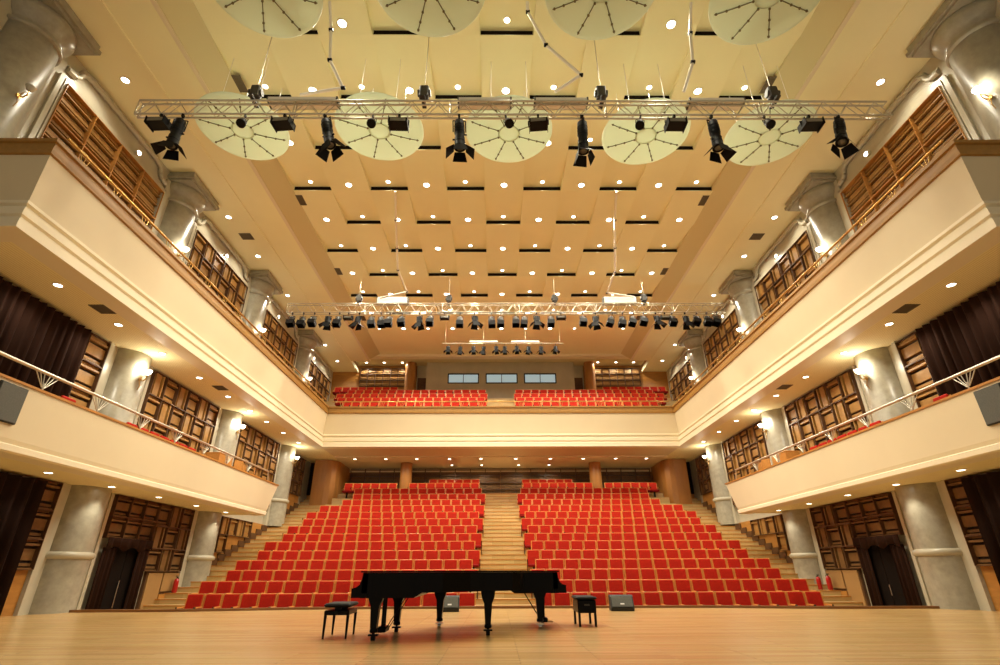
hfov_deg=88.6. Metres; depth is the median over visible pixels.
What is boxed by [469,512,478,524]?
seat
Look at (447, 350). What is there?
spotlight
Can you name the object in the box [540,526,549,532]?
cushion
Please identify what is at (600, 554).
seat
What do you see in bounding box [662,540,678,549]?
seat
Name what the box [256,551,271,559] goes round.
seat
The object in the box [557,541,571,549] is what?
seat
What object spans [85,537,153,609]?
door frame
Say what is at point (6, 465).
ceiling
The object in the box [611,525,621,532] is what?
cushion
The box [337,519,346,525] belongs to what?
cushion
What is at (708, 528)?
cushion
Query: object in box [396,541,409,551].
seat
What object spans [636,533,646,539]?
cushion
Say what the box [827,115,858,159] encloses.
spotlight
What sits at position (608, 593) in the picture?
cushion
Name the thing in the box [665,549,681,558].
seat
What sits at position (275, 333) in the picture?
wall panel
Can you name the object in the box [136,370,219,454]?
wall panel
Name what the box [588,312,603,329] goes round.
spotlight
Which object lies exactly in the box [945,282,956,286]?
recessed light
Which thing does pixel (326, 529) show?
cushion
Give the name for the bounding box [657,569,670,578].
cushion
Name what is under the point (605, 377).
wall panel
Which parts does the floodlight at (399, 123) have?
reflector glass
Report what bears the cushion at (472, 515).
on the seat at (472, 515)
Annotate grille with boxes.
[443,597,457,607]
[611,596,632,606]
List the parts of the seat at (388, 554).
backrest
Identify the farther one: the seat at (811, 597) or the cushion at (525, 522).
the cushion at (525, 522)
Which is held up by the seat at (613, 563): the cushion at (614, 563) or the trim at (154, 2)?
the cushion at (614, 563)
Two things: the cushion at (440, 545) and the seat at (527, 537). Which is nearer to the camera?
the cushion at (440, 545)
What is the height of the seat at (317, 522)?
0.956 m
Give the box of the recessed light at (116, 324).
[113,323,123,326]
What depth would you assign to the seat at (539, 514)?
25.28 m
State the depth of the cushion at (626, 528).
23.00 m
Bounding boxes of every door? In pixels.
[100,547,137,609]
[306,463,314,494]
[417,378,425,389]
[574,378,582,389]
[686,462,693,493]
[868,544,906,605]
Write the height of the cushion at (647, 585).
0.493 m
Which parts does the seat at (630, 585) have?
backrest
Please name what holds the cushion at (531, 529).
on the seat at (531, 528)
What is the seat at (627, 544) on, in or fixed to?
on the floor at (663, 500)
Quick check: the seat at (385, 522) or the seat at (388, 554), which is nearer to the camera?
the seat at (388, 554)
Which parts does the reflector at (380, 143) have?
dish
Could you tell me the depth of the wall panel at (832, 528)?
18.36 m
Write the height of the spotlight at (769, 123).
0.433 m
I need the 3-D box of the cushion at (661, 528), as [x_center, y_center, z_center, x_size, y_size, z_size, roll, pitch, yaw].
[7.362,8.915,22.988,0.436,0.493,0.123,0,-25,0]
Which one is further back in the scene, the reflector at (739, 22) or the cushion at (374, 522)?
the cushion at (374, 522)
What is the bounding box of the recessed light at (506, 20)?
[503,17,509,23]
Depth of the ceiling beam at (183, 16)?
18.56 m
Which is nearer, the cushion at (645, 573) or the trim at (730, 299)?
the cushion at (645, 573)
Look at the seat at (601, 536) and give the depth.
21.85 m
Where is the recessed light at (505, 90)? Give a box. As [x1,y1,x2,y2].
[501,87,509,94]
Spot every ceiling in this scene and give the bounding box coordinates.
[0,242,339,462]
[0,457,247,514]
[66,0,370,372]
[193,0,820,353]
[324,448,677,468]
[356,359,643,365]
[632,0,944,372]
[663,242,999,461]
[758,457,999,512]
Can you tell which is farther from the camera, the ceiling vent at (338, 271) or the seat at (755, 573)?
the ceiling vent at (338, 271)
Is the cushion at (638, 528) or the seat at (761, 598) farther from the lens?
the cushion at (638, 528)
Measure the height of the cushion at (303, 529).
0.493 m
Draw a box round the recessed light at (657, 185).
[655,183,661,187]
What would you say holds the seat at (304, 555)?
on the floor at (663, 500)
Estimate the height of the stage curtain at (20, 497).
3.030 m
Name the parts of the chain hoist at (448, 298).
motor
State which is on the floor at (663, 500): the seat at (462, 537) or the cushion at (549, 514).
the seat at (462, 537)
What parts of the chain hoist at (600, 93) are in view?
chain, motor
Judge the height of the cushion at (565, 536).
0.493 m
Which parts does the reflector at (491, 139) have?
dish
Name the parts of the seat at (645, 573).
backrest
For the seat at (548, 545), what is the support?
on the floor at (663, 500)
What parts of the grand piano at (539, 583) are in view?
leg, leg, lid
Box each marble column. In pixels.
[0,0,101,137]
[13,172,219,615]
[178,270,282,586]
[262,330,322,525]
[677,329,739,524]
[719,270,826,583]
[784,173,995,610]
[906,0,999,139]
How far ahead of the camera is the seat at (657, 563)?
18.46 m
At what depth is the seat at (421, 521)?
24.08 m
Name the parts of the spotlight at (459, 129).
barn door, barn door, barn door, barn door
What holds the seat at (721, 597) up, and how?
on the floor at (663, 500)
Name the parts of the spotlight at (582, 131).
barn door, barn door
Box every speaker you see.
[0,380,28,424]
[973,382,999,425]
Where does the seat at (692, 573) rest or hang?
on the floor at (663, 500)
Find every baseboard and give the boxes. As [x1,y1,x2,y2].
[211,503,298,564]
[702,501,792,562]
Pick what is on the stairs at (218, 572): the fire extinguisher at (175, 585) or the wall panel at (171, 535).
the fire extinguisher at (175, 585)
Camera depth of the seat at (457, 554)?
19.54 m
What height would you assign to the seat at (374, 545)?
0.956 m
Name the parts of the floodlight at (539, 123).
reflector glass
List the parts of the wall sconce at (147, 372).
lamp shade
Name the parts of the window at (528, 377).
pane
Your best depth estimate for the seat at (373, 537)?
21.78 m
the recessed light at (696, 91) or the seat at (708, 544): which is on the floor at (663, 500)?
the seat at (708, 544)
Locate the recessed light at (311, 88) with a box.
[308,86,316,91]
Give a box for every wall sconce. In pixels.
[13,83,36,106]
[137,369,152,389]
[177,247,189,256]
[236,425,245,438]
[758,424,767,438]
[815,247,827,259]
[854,368,869,388]
[971,85,995,108]
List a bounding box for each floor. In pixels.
[0,608,999,664]
[318,493,675,605]
[324,398,676,405]
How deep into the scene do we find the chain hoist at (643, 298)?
25.16 m
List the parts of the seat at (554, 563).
backrest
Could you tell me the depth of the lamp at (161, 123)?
12.16 m
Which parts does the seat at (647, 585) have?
backrest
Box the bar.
[442,321,562,343]
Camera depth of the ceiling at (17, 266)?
14.91 m
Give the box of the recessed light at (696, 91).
[693,87,702,94]
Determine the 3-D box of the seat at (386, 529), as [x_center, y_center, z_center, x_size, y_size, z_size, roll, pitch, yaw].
[-5.003,9.032,22.634,0.530,0.956,0.592,0,-25,0]
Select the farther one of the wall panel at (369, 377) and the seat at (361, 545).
the wall panel at (369, 377)
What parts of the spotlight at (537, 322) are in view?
barn door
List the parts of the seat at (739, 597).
backrest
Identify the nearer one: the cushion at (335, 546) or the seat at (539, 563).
the seat at (539, 563)
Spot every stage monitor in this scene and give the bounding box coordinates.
[443,595,459,611]
[608,595,634,610]
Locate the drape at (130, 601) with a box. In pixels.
[123,550,148,608]
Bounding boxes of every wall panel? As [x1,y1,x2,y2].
[17,478,63,569]
[40,83,163,230]
[68,332,110,407]
[102,495,161,540]
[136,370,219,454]
[144,504,194,570]
[188,230,247,318]
[214,516,252,552]
[233,422,279,506]
[260,309,297,370]
[359,368,405,386]
[411,469,500,493]
[501,468,589,493]
[595,368,640,386]
[703,309,741,371]
[721,421,768,505]
[750,514,789,550]
[754,230,817,319]
[784,369,868,453]
[809,501,861,568]
[840,86,967,232]
[844,492,904,537]
[895,332,939,407]
[944,476,991,565]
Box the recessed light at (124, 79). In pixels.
[120,76,130,83]
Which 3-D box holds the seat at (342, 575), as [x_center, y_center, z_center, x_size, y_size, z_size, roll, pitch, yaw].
[-5.248,8.388,16.971,0.530,0.956,0.592,0,-25,0]
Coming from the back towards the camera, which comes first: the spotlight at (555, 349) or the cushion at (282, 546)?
the spotlight at (555, 349)
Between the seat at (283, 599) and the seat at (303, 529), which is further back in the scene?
the seat at (303, 529)
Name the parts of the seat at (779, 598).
backrest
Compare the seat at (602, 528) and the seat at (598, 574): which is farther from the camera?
the seat at (602, 528)
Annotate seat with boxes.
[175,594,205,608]
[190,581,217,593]
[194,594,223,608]
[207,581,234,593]
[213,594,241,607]
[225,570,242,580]
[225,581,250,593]
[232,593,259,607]
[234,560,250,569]
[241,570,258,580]
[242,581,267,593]
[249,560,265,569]
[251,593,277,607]
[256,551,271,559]
[257,570,274,580]
[258,542,277,550]
[261,581,284,593]
[264,560,280,569]
[269,593,295,607]
[270,551,285,559]
[272,542,290,550]
[273,570,289,580]
[279,560,295,569]
[281,534,294,541]
[282,526,299,535]
[283,581,301,592]
[284,551,299,559]
[285,542,304,550]
[288,570,305,580]
[291,593,313,606]
[294,534,307,541]
[294,560,310,569]
[295,526,311,533]
[298,551,313,559]
[299,541,317,550]
[300,581,318,592]
[302,387,700,525]
[302,519,313,525]
[304,570,321,580]
[307,526,323,533]
[307,534,319,541]
[309,560,324,569]
[309,593,331,606]
[310,519,325,525]
[313,541,330,550]
[313,551,327,559]
[316,581,335,592]
[319,526,334,533]
[319,534,332,541]
[320,570,337,580]
[324,560,339,569]
[325,519,336,525]
[326,541,343,553]
[327,551,341,559]
[331,526,346,533]
[331,593,349,601]
[332,534,344,540]
[333,519,347,525]
[333,581,351,592]
[336,560,354,577]
[336,570,352,580]
[339,550,355,565]
[340,541,356,550]
[343,526,358,533]
[343,534,357,546]
[345,519,359,525]
[349,581,360,599]
[349,593,367,606]
[351,570,368,588]
[352,560,369,576]
[354,541,369,550]
[354,550,369,564]
[356,519,370,531]
[356,526,370,533]
[357,534,369,540]
[368,519,381,530]
[368,526,382,533]
[368,541,382,552]
[369,534,382,549]
[369,550,382,562]
[369,560,383,569]
[380,519,392,530]
[380,526,394,537]
[380,550,396,561]
[382,534,394,543]
[383,541,396,552]
[384,560,398,569]
[387,598,402,605]
[391,519,404,529]
[392,526,405,533]
[395,534,407,545]
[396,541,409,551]
[397,550,410,568]
[399,560,413,570]
[401,569,415,572]
[403,519,415,528]
[404,526,417,537]
[404,596,421,605]
[407,533,419,547]
[409,541,422,550]
[409,550,424,568]
[413,512,424,518]
[414,518,426,526]
[414,560,428,569]
[416,569,431,572]
[418,526,429,533]
[420,533,432,549]
[421,541,435,549]
[422,593,436,605]
[423,550,438,566]
[425,512,435,519]
[426,518,438,525]
[428,559,442,569]
[430,526,441,538]
[432,533,444,540]
[432,569,446,570]
[434,541,448,549]
[436,512,446,524]
[437,518,449,525]
[439,550,452,563]
[442,525,453,532]
[443,559,457,570]
[445,533,456,540]
[447,512,457,517]
[448,541,461,549]
[448,569,462,570]
[449,518,460,525]
[453,550,466,559]
[454,525,465,540]
[458,512,467,517]
[458,533,469,545]
[458,559,472,568]
[458,593,475,605]
[461,518,471,532]
[461,541,474,549]
[463,569,478,598]
[466,525,476,532]
[467,550,480,570]
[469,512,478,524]
[470,533,481,553]
[473,518,483,536]
[521,518,531,536]
[523,533,535,553]
[525,511,534,517]
[526,550,539,570]
[527,525,539,537]
[530,569,544,597]
[531,541,544,549]
[532,518,542,531]
[535,511,545,517]
[535,559,549,570]
[535,593,553,605]
[536,533,547,540]
[539,525,551,532]
[540,550,553,562]
[543,518,554,524]
[544,541,558,549]
[546,511,556,523]
[546,569,561,579]
[548,533,560,540]
[550,559,564,576]
[551,525,563,537]
[553,592,572,605]
[554,518,565,524]
[554,550,567,566]
[557,511,568,519]
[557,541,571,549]
[559,580,574,602]
[560,533,572,548]
[561,569,576,582]
[563,525,576,532]
[564,559,578,578]
[566,518,576,526]
[568,511,579,517]
[568,550,581,567]
[570,541,585,550]
[571,592,588,604]
[573,533,585,547]
[574,580,591,593]
[575,525,588,538]
[577,518,587,528]
[577,569,592,585]
[578,511,590,524]
[579,559,593,570]
[582,550,595,559]
[583,540,598,552]
[585,533,597,545]
[586,525,600,533]
[588,518,601,529]
[589,592,607,604]
[590,580,609,602]
[593,569,608,587]
[594,559,608,573]
[596,540,610,553]
[596,549,609,562]
[598,525,612,538]
[598,533,610,544]
[599,518,610,531]
[607,579,627,593]
[607,592,624,604]
[608,559,624,576]
[608,569,624,588]
[609,540,623,553]
[609,549,626,564]
[610,525,624,534]
[610,533,622,543]
[611,518,624,532]
[622,518,635,524]
[622,525,636,538]
[622,533,635,542]
[622,540,637,554]
[623,549,640,566]
[623,559,639,570]
[624,569,640,582]
[624,579,644,594]
[624,592,643,604]
[633,518,647,527]
[633,525,648,532]
[635,533,649,548]
[635,540,651,555]
[637,549,654,558]
[638,559,653,578]
[639,568,657,584]
[640,579,662,601]
[642,592,662,604]
[644,518,658,524]
[645,525,660,535]
[647,533,660,540]
[649,540,664,549]
[651,549,669,558]
[652,559,667,568]
[655,518,670,524]
[655,568,673,579]
[657,525,672,532]
[657,579,679,601]
[660,533,672,540]
[660,592,680,604]
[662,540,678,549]
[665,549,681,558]
[667,518,681,524]
[667,559,682,568]
[669,525,684,532]
[671,568,687,578]
[672,533,685,540]
[674,579,696,591]
[675,540,692,548]
[678,518,693,524]
[678,549,697,558]
[678,592,699,604]
[681,525,696,532]
[682,558,697,567]
[684,532,697,539]
[686,568,703,578]
[688,540,705,548]
[689,518,704,524]
[690,579,713,591]
[692,525,704,531]
[692,549,707,557]
[696,558,712,567]
[696,591,718,604]
[697,532,709,539]
[701,540,719,548]
[702,568,718,578]
[704,525,721,532]
[706,549,725,558]
[707,579,731,591]
[709,532,722,539]
[711,558,726,567]
[714,540,732,548]
[714,591,737,604]
[717,568,734,578]
[720,549,734,557]
[723,579,742,590]
[726,558,741,567]
[727,540,746,548]
[732,591,759,605]
[733,568,750,578]
[734,549,748,557]
[740,558,756,567]
[740,579,758,591]
[748,568,765,578]
[750,591,777,605]
[755,558,771,567]
[757,579,776,590]
[764,568,781,578]
[767,591,796,605]
[773,579,794,590]
[785,591,814,605]
[790,579,813,590]
[803,591,833,605]
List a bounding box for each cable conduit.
[300,1,345,96]
[380,190,407,298]
[526,1,582,92]
[606,191,633,297]
[682,2,695,92]
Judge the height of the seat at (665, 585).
0.956 m
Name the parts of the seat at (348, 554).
backrest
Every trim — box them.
[0,200,999,448]
[0,373,278,485]
[0,442,266,515]
[0,493,298,616]
[35,65,167,228]
[69,605,939,612]
[135,571,178,608]
[150,0,370,360]
[185,217,248,317]
[260,297,298,365]
[311,349,330,400]
[349,468,650,472]
[630,0,860,360]
[668,348,689,400]
[702,297,742,368]
[702,491,999,610]
[725,376,999,484]
[738,442,999,513]
[753,217,819,318]
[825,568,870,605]
[837,68,972,231]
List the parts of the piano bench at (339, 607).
leg, leg, leg, leg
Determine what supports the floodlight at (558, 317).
hanging from the lighting truss at (320, 305)
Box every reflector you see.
[194,59,289,159]
[216,0,322,37]
[334,60,423,159]
[378,0,484,36]
[466,61,551,162]
[545,0,653,39]
[602,64,690,164]
[708,0,819,44]
[723,66,817,165]
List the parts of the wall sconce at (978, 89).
lamp shade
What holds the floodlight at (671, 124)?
hanging from the lighting truss at (295, 101)
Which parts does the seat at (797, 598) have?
backrest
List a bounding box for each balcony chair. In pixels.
[60,395,75,402]
[870,420,882,426]
[933,394,950,401]
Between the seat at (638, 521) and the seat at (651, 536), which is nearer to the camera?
the seat at (651, 536)
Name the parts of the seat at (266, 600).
backrest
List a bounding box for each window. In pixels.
[448,373,478,383]
[486,373,517,382]
[524,373,556,382]
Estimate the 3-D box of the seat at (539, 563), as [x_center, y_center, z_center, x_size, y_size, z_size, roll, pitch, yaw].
[1.532,8.541,18.134,0.530,0.956,0.592,0,-25,0]
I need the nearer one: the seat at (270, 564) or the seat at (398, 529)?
the seat at (270, 564)
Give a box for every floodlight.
[144,113,171,132]
[270,114,295,132]
[343,312,353,320]
[388,114,409,132]
[440,312,449,320]
[528,114,548,133]
[556,312,565,320]
[660,312,670,319]
[664,114,687,132]
[797,115,824,133]
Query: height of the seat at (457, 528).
0.956 m
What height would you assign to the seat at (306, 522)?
0.956 m
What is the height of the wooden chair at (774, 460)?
1.050 m
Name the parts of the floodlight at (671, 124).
plate, reflector glass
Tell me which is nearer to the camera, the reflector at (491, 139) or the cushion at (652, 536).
the reflector at (491, 139)
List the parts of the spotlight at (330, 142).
barn door, barn door, barn door, barn door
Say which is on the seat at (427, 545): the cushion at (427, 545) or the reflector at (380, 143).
the cushion at (427, 545)
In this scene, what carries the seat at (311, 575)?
on the floor at (663, 500)
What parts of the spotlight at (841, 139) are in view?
barn door, barn door, barn door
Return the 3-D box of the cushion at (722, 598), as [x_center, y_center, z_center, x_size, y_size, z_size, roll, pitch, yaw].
[6.632,7.934,15.094,0.436,0.493,0.123,0,-25,0]
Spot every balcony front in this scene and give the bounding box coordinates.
[0,155,999,433]
[0,376,277,510]
[1,55,332,609]
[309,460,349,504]
[329,361,669,482]
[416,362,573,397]
[573,366,584,389]
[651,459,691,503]
[666,58,999,605]
[726,380,999,509]
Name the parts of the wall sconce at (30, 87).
lamp shade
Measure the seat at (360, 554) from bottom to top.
0.956 m
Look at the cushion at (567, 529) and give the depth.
22.97 m
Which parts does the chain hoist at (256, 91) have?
motor, chain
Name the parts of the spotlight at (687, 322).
barn door, barn door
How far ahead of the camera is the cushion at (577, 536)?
21.84 m
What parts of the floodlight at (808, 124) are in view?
plate, reflector glass, plate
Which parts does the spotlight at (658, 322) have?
barn door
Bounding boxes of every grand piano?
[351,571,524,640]
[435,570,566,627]
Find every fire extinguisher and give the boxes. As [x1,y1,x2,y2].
[171,577,178,592]
[816,574,822,589]
[825,573,832,589]
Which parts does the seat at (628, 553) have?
backrest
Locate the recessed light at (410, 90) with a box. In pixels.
[405,86,413,94]
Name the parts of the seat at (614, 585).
backrest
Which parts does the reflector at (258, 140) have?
dish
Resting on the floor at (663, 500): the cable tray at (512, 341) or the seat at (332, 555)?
the seat at (332, 555)
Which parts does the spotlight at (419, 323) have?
barn door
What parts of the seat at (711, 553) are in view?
backrest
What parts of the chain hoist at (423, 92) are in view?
motor, chain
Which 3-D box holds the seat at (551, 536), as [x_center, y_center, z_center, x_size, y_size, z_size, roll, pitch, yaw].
[2.325,8.929,21.536,0.530,0.956,0.592,0,-25,0]
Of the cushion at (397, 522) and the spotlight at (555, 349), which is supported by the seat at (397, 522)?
the cushion at (397, 522)
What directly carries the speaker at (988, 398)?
attached to the balcony front at (957, 424)
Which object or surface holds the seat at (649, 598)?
on the floor at (663, 500)
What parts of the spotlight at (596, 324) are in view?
barn door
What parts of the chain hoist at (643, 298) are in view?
motor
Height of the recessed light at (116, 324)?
0.020 m
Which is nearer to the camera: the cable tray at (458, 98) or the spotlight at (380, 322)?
the cable tray at (458, 98)
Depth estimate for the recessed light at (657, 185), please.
19.60 m
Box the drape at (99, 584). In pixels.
[85,547,116,609]
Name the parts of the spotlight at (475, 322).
barn door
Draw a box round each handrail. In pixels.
[67,138,326,399]
[333,401,668,405]
[675,139,943,399]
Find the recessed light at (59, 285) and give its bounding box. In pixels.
[52,282,63,287]
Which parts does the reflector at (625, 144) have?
dish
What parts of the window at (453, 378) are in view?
pane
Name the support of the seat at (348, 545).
on the floor at (663, 500)
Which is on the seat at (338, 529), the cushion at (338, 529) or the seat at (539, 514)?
the cushion at (338, 529)
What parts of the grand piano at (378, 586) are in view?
leg, leg, lid, leg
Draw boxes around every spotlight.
[150,113,188,160]
[236,114,248,127]
[285,312,295,327]
[296,312,305,328]
[307,312,316,326]
[315,114,345,161]
[318,312,333,330]
[332,312,341,327]
[348,312,363,330]
[367,115,376,127]
[367,312,375,327]
[377,312,384,328]
[384,312,392,327]
[397,312,404,326]
[411,312,425,330]
[425,312,433,326]
[443,344,451,354]
[446,114,474,161]
[455,346,463,354]
[456,312,462,327]
[467,312,482,329]
[469,344,477,354]
[479,344,485,354]
[488,312,494,327]
[492,346,500,354]
[497,312,503,327]
[500,346,508,354]
[503,115,513,128]
[512,312,519,327]
[513,344,520,353]
[520,312,527,327]
[524,346,531,354]
[529,312,544,329]
[536,344,545,354]
[547,312,554,327]
[551,344,559,354]
[573,114,594,166]
[579,312,587,326]
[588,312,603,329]
[606,312,614,327]
[618,312,626,327]
[628,312,636,327]
[635,115,644,129]
[639,312,647,326]
[653,312,666,329]
[669,312,677,326]
[682,312,696,329]
[692,312,701,326]
[703,312,712,326]
[704,114,735,163]
[712,312,721,327]
[762,115,775,128]
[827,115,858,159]
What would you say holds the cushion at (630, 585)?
on the seat at (630, 585)
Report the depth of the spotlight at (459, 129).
12.03 m
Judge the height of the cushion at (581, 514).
0.493 m
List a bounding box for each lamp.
[146,116,168,130]
[271,116,292,130]
[343,315,352,320]
[389,117,407,130]
[440,315,448,319]
[529,117,546,131]
[557,315,565,319]
[661,315,669,319]
[666,118,686,131]
[801,118,823,131]
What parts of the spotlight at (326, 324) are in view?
barn door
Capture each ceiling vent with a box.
[89,305,116,313]
[212,386,227,389]
[231,75,247,92]
[238,233,254,239]
[295,195,306,204]
[334,268,342,274]
[660,268,668,274]
[698,195,709,205]
[749,233,764,239]
[759,76,776,93]
[777,385,792,388]
[893,304,920,312]
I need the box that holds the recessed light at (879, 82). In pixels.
[875,78,885,85]
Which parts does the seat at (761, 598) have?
backrest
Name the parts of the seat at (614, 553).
backrest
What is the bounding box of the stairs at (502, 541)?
[471,494,534,605]
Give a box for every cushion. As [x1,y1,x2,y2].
[185,595,202,608]
[199,582,215,593]
[203,594,221,608]
[216,582,232,593]
[222,594,239,607]
[233,582,248,593]
[240,594,257,607]
[250,582,265,593]
[258,594,275,607]
[264,542,276,550]
[267,582,282,592]
[277,542,289,550]
[277,594,293,606]
[287,527,297,533]
[291,542,302,550]
[295,594,311,606]
[299,526,309,533]
[304,542,315,550]
[311,526,321,533]
[313,594,329,606]
[314,519,323,525]
[317,542,329,550]
[320,534,330,540]
[323,526,333,533]
[324,601,358,607]
[330,542,342,550]
[335,526,345,533]
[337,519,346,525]
[340,560,352,569]
[342,551,353,559]
[344,542,355,550]
[345,534,355,540]
[347,526,357,533]
[348,519,357,525]
[351,598,365,606]
[353,570,366,580]
[353,581,360,587]
[355,560,367,569]
[356,551,367,559]
[357,542,368,549]
[360,519,369,525]
[370,534,380,541]
[370,542,381,549]
[371,519,380,525]
[382,519,391,525]
[383,526,392,533]
[384,551,395,561]
[387,598,393,605]
[394,519,403,528]
[398,551,409,559]
[407,526,416,536]
[408,534,418,540]
[412,551,423,559]
[417,519,425,526]
[421,534,430,540]
[424,542,434,549]
[426,551,437,563]
[428,519,437,525]
[437,512,445,518]
[437,542,447,549]
[439,519,448,525]
[450,542,460,549]
[451,519,459,525]
[455,526,464,536]
[462,519,471,525]
[468,551,479,563]
[469,512,477,520]
[471,534,480,544]
[473,519,482,528]
[522,519,530,528]
[524,534,534,544]
[527,550,538,563]
[528,526,537,535]
[533,519,541,524]
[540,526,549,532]
[545,593,551,605]
[547,512,555,520]
[551,560,563,573]
[552,526,561,535]
[558,512,566,519]
[559,580,572,592]
[562,533,571,540]
[564,526,573,532]
[566,560,577,568]
[569,512,577,517]
[569,550,580,558]
[571,595,596,599]
[572,593,586,594]
[574,533,584,540]
[576,526,585,532]
[579,512,588,517]
[584,541,595,552]
[588,525,597,533]
[589,518,598,524]
[592,580,606,593]
[594,569,607,579]
[597,541,608,549]
[599,525,609,532]
[600,518,609,524]
[608,593,622,594]
[609,580,623,591]
[610,559,622,568]
[610,569,623,580]
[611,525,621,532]
[611,541,621,548]
[611,550,622,558]
[612,518,621,524]
[623,525,633,532]
[624,533,634,539]
[624,541,634,548]
[624,550,636,558]
[625,559,637,568]
[625,569,638,578]
[625,580,640,591]
[634,518,643,524]
[635,525,644,532]
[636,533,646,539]
[637,541,648,548]
[638,550,650,558]
[639,559,651,568]
[641,569,654,578]
[642,580,656,591]
[647,525,656,532]
[649,533,659,539]
[650,541,661,548]
[652,550,664,558]
[657,518,666,524]
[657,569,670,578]
[658,525,668,532]
[659,580,673,591]
[663,541,674,548]
[666,550,678,558]
[668,518,677,524]
[670,525,680,532]
[675,580,690,591]
[676,541,687,548]
[679,518,688,524]
[680,550,692,557]
[682,525,692,532]
[686,533,696,539]
[689,541,700,548]
[690,518,700,524]
[692,580,707,591]
[698,592,714,604]
[702,541,714,548]
[705,525,715,531]
[708,550,720,557]
[709,580,724,590]
[715,541,727,548]
[716,592,732,604]
[728,540,740,548]
[734,592,750,604]
[752,592,769,605]
[769,592,787,605]
[787,592,805,605]
[805,592,823,605]
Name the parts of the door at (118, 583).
handle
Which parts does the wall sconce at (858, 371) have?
lamp shade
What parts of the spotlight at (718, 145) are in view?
barn door, barn door, barn door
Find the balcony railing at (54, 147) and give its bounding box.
[0,138,999,413]
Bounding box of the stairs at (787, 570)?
[682,498,862,605]
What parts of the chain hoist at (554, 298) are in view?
motor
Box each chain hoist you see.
[248,37,271,107]
[355,279,362,304]
[417,38,430,108]
[445,280,451,304]
[551,278,557,304]
[594,40,607,108]
[640,281,647,304]
[756,44,780,108]
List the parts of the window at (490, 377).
pane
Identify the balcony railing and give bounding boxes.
[0,138,999,413]
[0,351,268,479]
[735,355,999,478]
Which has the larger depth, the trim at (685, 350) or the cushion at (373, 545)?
the trim at (685, 350)
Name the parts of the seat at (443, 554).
backrest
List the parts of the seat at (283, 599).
backrest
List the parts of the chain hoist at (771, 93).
chain, motor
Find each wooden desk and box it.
[206,452,225,462]
[778,451,799,461]
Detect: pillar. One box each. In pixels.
[399,462,412,487]
[404,361,416,389]
[584,361,596,389]
[589,462,602,487]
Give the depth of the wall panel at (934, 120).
15.29 m
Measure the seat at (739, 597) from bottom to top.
0.956 m
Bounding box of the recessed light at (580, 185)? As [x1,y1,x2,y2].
[578,182,584,187]
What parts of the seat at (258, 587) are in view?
backrest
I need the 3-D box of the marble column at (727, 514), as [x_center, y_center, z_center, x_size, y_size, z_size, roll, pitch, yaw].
[12.068,5.109,29.026,1.860,10.900,2.060,0,-25,0]
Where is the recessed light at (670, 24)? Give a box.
[666,19,676,29]
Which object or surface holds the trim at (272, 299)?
attached to the balcony front at (86, 88)
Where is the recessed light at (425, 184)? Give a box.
[423,182,429,187]
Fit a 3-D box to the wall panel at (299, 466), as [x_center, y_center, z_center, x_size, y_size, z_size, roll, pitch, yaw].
[-11.831,8.286,29.704,0.195,2.100,1.860,0,-25,0]
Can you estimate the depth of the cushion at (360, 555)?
19.50 m
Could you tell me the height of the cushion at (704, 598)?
0.493 m
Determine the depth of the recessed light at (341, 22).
13.77 m
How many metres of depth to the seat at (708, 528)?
23.03 m
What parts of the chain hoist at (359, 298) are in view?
motor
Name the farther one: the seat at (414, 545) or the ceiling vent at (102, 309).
the seat at (414, 545)
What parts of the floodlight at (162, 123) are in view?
plate, reflector glass, plate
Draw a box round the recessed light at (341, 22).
[337,18,347,28]
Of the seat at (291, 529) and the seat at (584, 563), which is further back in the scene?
the seat at (291, 529)
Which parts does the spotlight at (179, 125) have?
barn door, barn door, barn door, barn door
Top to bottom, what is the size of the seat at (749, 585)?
0.956 m
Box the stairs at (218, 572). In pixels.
[143,499,324,608]
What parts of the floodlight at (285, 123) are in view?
reflector glass, plate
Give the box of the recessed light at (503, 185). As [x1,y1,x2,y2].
[500,182,507,187]
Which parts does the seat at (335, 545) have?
backrest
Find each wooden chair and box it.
[233,460,242,469]
[761,458,770,467]
[772,455,777,463]
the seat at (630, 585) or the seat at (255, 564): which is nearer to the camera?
the seat at (630, 585)
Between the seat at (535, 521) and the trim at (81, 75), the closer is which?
the trim at (81, 75)
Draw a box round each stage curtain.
[0,276,91,396]
[0,471,47,614]
[915,281,999,395]
[960,471,999,584]
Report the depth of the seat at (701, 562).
18.48 m
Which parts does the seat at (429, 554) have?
backrest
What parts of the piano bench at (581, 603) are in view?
leg, leg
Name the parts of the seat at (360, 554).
backrest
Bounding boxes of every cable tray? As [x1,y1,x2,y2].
[266,96,340,109]
[376,296,408,304]
[457,97,511,109]
[470,340,538,342]
[533,97,588,109]
[602,296,636,304]
[685,97,745,110]
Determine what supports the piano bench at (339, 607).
on the floor at (641, 636)
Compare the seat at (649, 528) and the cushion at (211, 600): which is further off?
the seat at (649, 528)
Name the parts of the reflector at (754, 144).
dish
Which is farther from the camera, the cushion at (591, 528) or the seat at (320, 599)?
the cushion at (591, 528)
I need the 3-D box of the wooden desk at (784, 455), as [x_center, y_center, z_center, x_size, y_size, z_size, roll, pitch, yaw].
[10.836,4.956,19.006,0.560,1.040,0.500,0,-25,0]
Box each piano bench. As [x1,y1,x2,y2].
[322,601,358,638]
[571,595,596,626]
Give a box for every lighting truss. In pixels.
[134,99,892,119]
[286,303,725,314]
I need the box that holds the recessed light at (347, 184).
[345,182,352,187]
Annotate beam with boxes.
[156,0,379,358]
[371,354,629,358]
[621,0,854,358]

